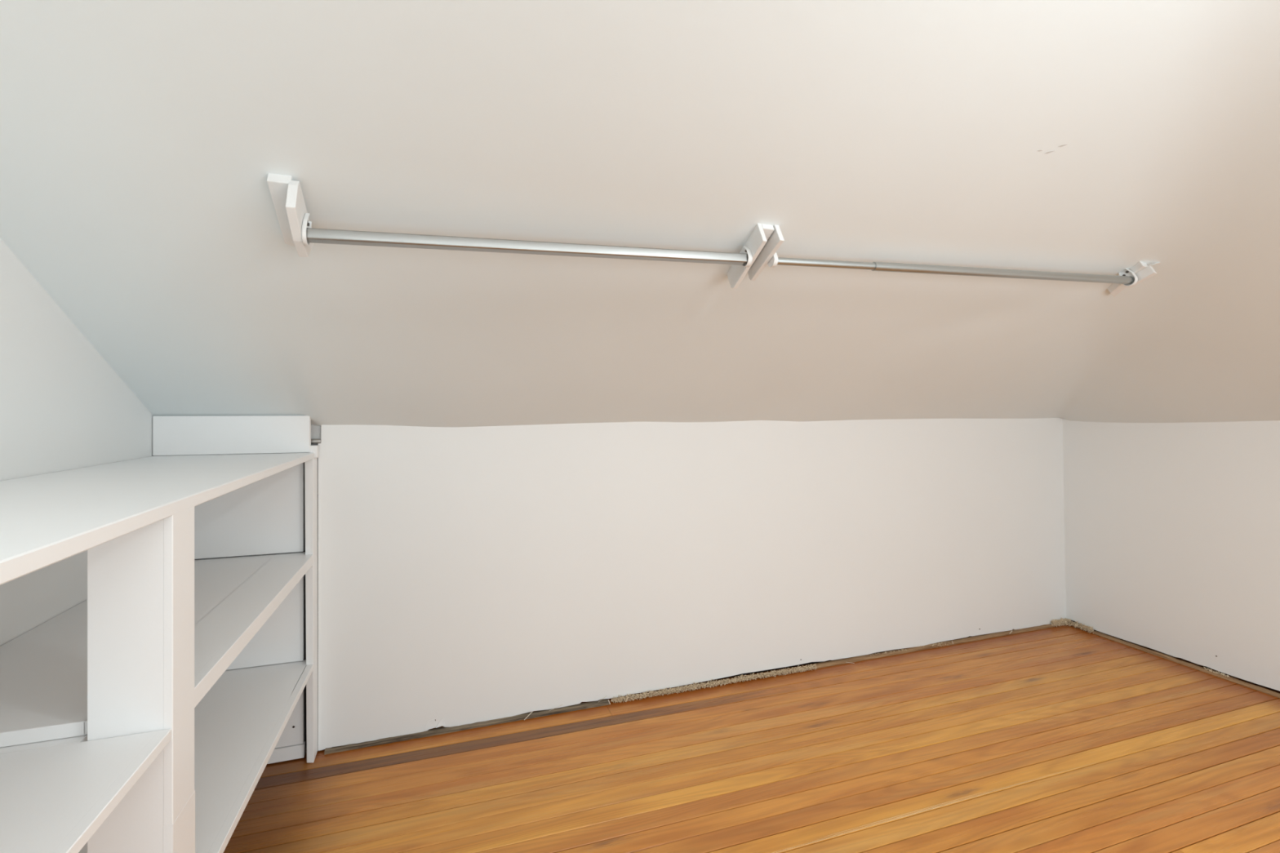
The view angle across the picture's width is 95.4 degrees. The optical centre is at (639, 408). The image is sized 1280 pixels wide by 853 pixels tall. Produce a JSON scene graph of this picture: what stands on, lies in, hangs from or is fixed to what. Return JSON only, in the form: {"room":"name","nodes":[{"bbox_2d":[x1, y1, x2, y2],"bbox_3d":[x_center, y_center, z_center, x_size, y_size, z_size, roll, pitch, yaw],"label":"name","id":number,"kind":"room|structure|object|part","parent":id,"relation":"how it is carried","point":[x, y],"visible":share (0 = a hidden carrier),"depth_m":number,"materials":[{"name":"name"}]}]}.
{"room":"walk-in closet","nodes":[
{"label":"walk-in closet","id":0,"kind":"room"},
{"bbox_2d":[0,238,153,646],"bbox_3d":[-1.013,-0.050,0.183,0.060,2.500,3.800,0,0,-19],"label":"wall","id":1,"kind":"structure","parent":0,"point":[63,406],"depth_m":1.36,"materials":[{"name":"paint"}]},
{"bbox_2d":[0,0,1279,426],"bbox_3d":[0.995,-0.545,0.846,4.210,1.270,3.700,0,0,-19],"label":"ceiling","id":2,"kind":"structure","parent":0,"point":[140,140],"depth_m":1.39,"materials":[{"name":"paint"}]},
{"bbox_2d":[266,173,314,257],"bbox_3d":[-0.746,-0.406,1.254,0.069,0.150,0.210,0,0,-19],"label":"rod bracket","id":3,"kind":"object","parent":2,"relation":"attached to","point":[286,194],"visible":0.92,"depth_m":1.21,"materials":[{"name":"paint"}]},
{"bbox_2d":[302,213,311,245],"bbox_3d":[-0.707,-0.382,1.237,0.007,0.072,0.056,0,0,-19],"label":"socket","id":4,"kind":"object","parent":3,"relation":"attached to","point":[306,224],"depth_m":1.22,"materials":[{"name":"white plastic"}]},
{"bbox_2d":[306,227,747,265],"bbox_3d":[-0.210,-0.384,1.395,1.042,0.060,0.028,0,0,-18],"label":"closet rod","id":5,"kind":"object","parent":3,"relation":"attached to","point":[313,235],"visible":1,"depth_m":1.36,"materials":[{"name":"silver metal"}]},
{"bbox_2d":[726,223,784,288],"bbox_3d":[0.313,-0.414,1.599,0.090,0.147,0.204,0,0,-19],"label":"rod bracket","id":6,"kind":"object","parent":2,"relation":"attached to","point":[762,244],"visible":0.97,"depth_m":1.56,"materials":[{"name":"paint"}]},
{"bbox_2d":[739,246,752,267],"bbox_3d":[0.285,-0.408,1.563,0.012,0.057,0.047,0,0,-19],"label":"socket","id":7,"kind":"object","parent":6,"relation":"attached to","point":[745,250],"depth_m":1.55,"materials":[{"name":"white plastic"}]},
{"bbox_2d":[767,252,777,267],"bbox_3d":[0.360,-0.409,1.583,0.012,0.048,0.040,0,0,-19],"label":"socket","id":8,"kind":"object","parent":6,"relation":"attached to","point":[772,258],"depth_m":1.57,"materials":[{"name":"white plastic"}]},
{"bbox_2d":[1107,261,1160,297],"bbox_3d":[1.680,-0.450,2.008,0.082,0.094,0.198,0,0,-7],"label":"rod bracket","id":9,"kind":"object","parent":2,"relation":"attached to","point":[1140,272],"visible":0.89,"depth_m":1.96,"materials":[{"name":"paint"}]},
{"bbox_2d":[777,257,1133,284],"bbox_3d":[1.012,-0.420,1.776,1.346,0.056,0.026,0,0,-17],"label":"closet rod","id":10,"kind":"object","parent":9,"relation":"attached to","point":[874,266],"visible":0.94,"depth_m":1.75,"materials":[{"name":"silver metal"}]},
{"bbox_2d":[1118,268,1137,286],"bbox_3d":[1.655,-0.447,1.975,0.013,0.064,0.051,0,0,-19],"label":"socket","id":11,"kind":"object","parent":9,"relation":"attached to","point":[1133,273],"depth_m":1.97,"materials":[{"name":"white plastic"}]},
{"bbox_2d":[318,417,1068,751],"bbox_3d":[0.642,0.577,2.662,3.749,1.234,0.028,0,0,-19],"label":"wall","id":12,"kind":"structure","parent":0,"point":[467,575],"depth_m":2.44,"materials":[{"name":"paint"}]},
{"bbox_2d":[311,424,320,494],"bbox_3d":[-1.141,0.140,2.049,0.054,0.320,0.012,0,0,-19],"label":"trim","id":13,"kind":"structure","parent":12,"relation":"attached to","point":[315,430],"depth_m":2.04,"materials":[{"name":"white wood"}]},
{"bbox_2d":[311,439,320,444],"bbox_3d":[-1.136,0.114,2.033,0.040,0.017,0.017,0,0,-19],"label":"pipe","id":14,"kind":"object","parent":12,"relation":"attached to","point":[313,441],"visible":0.66,"depth_m":2.03,"materials":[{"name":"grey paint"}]},
{"bbox_2d":[194,494,1013,747],"bbox_3d":[0.431,0.585,2.643,4.320,1.250,0.023,0,0,-19],"label":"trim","id":15,"kind":"structure","parent":12,"relation":"attached to","point":[810,663],"depth_m":2.09,"materials":[{"name":"white wood"}]},
{"bbox_2d":[223,621,1279,852],"bbox_3d":[1.040,1.230,0.824,4.340,0.061,3.830,0,0,-19],"label":"floor","id":16,"kind":"structure","parent":0,"point":[1065,739],"depth_m":1.93,"materials":[{"name":"brown wood"}]},
{"bbox_2d":[0,415,319,852],"bbox_3d":[-0.912,0.611,0.704,0.464,1.178,2.660,0,0,-19],"label":"shelving","id":17,"kind":"object","parent":16,"relation":"on","point":[146,715],"visible":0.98,"depth_m":1.05,"materials":[{"name":"paint"}]},
{"bbox_3d":[-0.740,0.524,0.162,0.440,0.016,1.484,0,0,-19],"label":"shelf","id":18,"kind":"part","parent":17,"relation":"part of","materials":[{"name":"paint"}]},
{"bbox_3d":[-1.215,0.504,1.396,0.336,0.022,1.122,0,0,-19],"label":"shelf","id":19,"kind":"part","parent":17,"relation":"part of","materials":[{"name":"paint"}]},
{"bbox_3d":[-0.917,0.159,0.701,0.452,0.017,2.618,0,0,-19],"label":"shelf","id":20,"kind":"part","parent":17,"relation":"part of","materials":[{"name":"paint"}]},
{"bbox_3d":[-0.775,0.421,0.980,0.013,0.502,0.088,0,0,-19],"label":"post","id":21,"kind":"part","parent":17,"relation":"part of","materials":[{"name":"paint"}]},
{"bbox_3d":[-1.168,0.874,1.416,0.438,0.018,1.114,0,0,-19],"label":"shelf","id":22,"kind":"part","parent":17,"relation":"part of","materials":[{"name":"paint"}]},
{"bbox_3d":[-1.356,0.331,1.937,0.419,0.318,0.018,0,0,-19],"label":"panel","id":23,"kind":"part","parent":17,"relation":"part of","materials":[{"name":"paint"}]},
{"bbox_3d":[-1.356,0.689,1.937,0.419,0.350,0.018,0,0,-19],"label":"panel","id":24,"kind":"part","parent":17,"relation":"part of","materials":[{"name":"paint"}]},
{"bbox_3d":[-1.354,1.173,1.936,0.422,0.046,0.022,0,0,-19],"label":"board","id":25,"kind":"part","parent":17,"relation":"part of","materials":[{"name":"paint"}]},
{"bbox_3d":[-1.356,1.016,1.937,0.419,0.264,0.018,0,0,-19],"label":"panel","id":26,"kind":"part","parent":17,"relation":"part of","materials":[{"name":"paint"}]},
{"bbox_3d":[-1.129,0.684,2.000,0.028,1.031,0.066,0,0,-19],"label":"post","id":27,"kind":"part","parent":17,"relation":"part of","materials":[{"name":"paint"}]},
{"bbox_2d":[324,695,610,755],"bbox_3d":[-0.612,1.181,2.203,1.033,0.036,0.045,0,0,-19],"label":"strip","id":28,"kind":"object","parent":16,"relation":"on","point":[441,731],"visible":1,"depth_m":2.19,"materials":[{"name":"brown wood"}]},
{"bbox_2d":[611,663,816,702],"bbox_3d":[0.350,1.186,2.531,0.994,0.029,0.034,0,0,-19],"label":"carpet remnant","id":29,"kind":"object","parent":16,"relation":"on","point":[799,668],"visible":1,"depth_m":2.52,"materials":[{"name":"beige carpet"}]},
{"bbox_2d":[807,624,1053,669],"bbox_3d":[1.524,1.189,2.946,1.585,0.020,0.045,0,0,-19],"label":"strip","id":30,"kind":"object","parent":16,"relation":"on","point":[855,659],"visible":1,"depth_m":2.92,"materials":[{"name":"brown wood"}]},
{"bbox_2d":[1050,617,1093,634],"bbox_3d":[2.350,1.180,3.167,0.144,0.041,0.169,0,0,-19],"label":"carpet remnant","id":31,"kind":"object","parent":16,"relation":"on","point":[1062,621],"visible":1,"depth_m":3.21,"materials":[{"name":"beige carpet"}]},
{"bbox_2d":[1092,631,1279,697],"bbox_3d":[2.729,1.194,2.232,0.031,0.010,1.865,0,0,-19],"label":"strip","id":32,"kind":"object","parent":16,"relation":"on","point":[1131,645],"visible":1,"depth_m":2.71,"materials":[{"name":"brown wood"}]},
{"bbox_2d":[1204,666,1229,676],"bbox_3d":[2.595,1.190,2.625,0.020,0.020,0.102,0,0,-19],"label":"carpet remnant","id":33,"kind":"object","parent":32,"relation":"on","point":[1220,673],"visible":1,"depth_m":2.62,"materials":[{"name":"beige carpet"}]},
{"bbox_2d":[1062,418,1279,691],"bbox_3d":[2.985,0.574,1.511,0.054,1.227,3.735,0,0,-19],"label":"wall","id":34,"kind":"structure","parent":0,"point":[1172,530],"depth_m":2.75,"materials":[{"name":"paint"}]},
{"bbox_2d":[1071,620,1279,692],"bbox_3d":[3.061,0.585,1.550,0.025,1.250,3.760,0,0,-19],"label":"trim","id":35,"kind":"structure","parent":34,"relation":"attached to","point":[1072,620],"depth_m":2.68,"materials":[{"name":"brown wood"}]}
]}

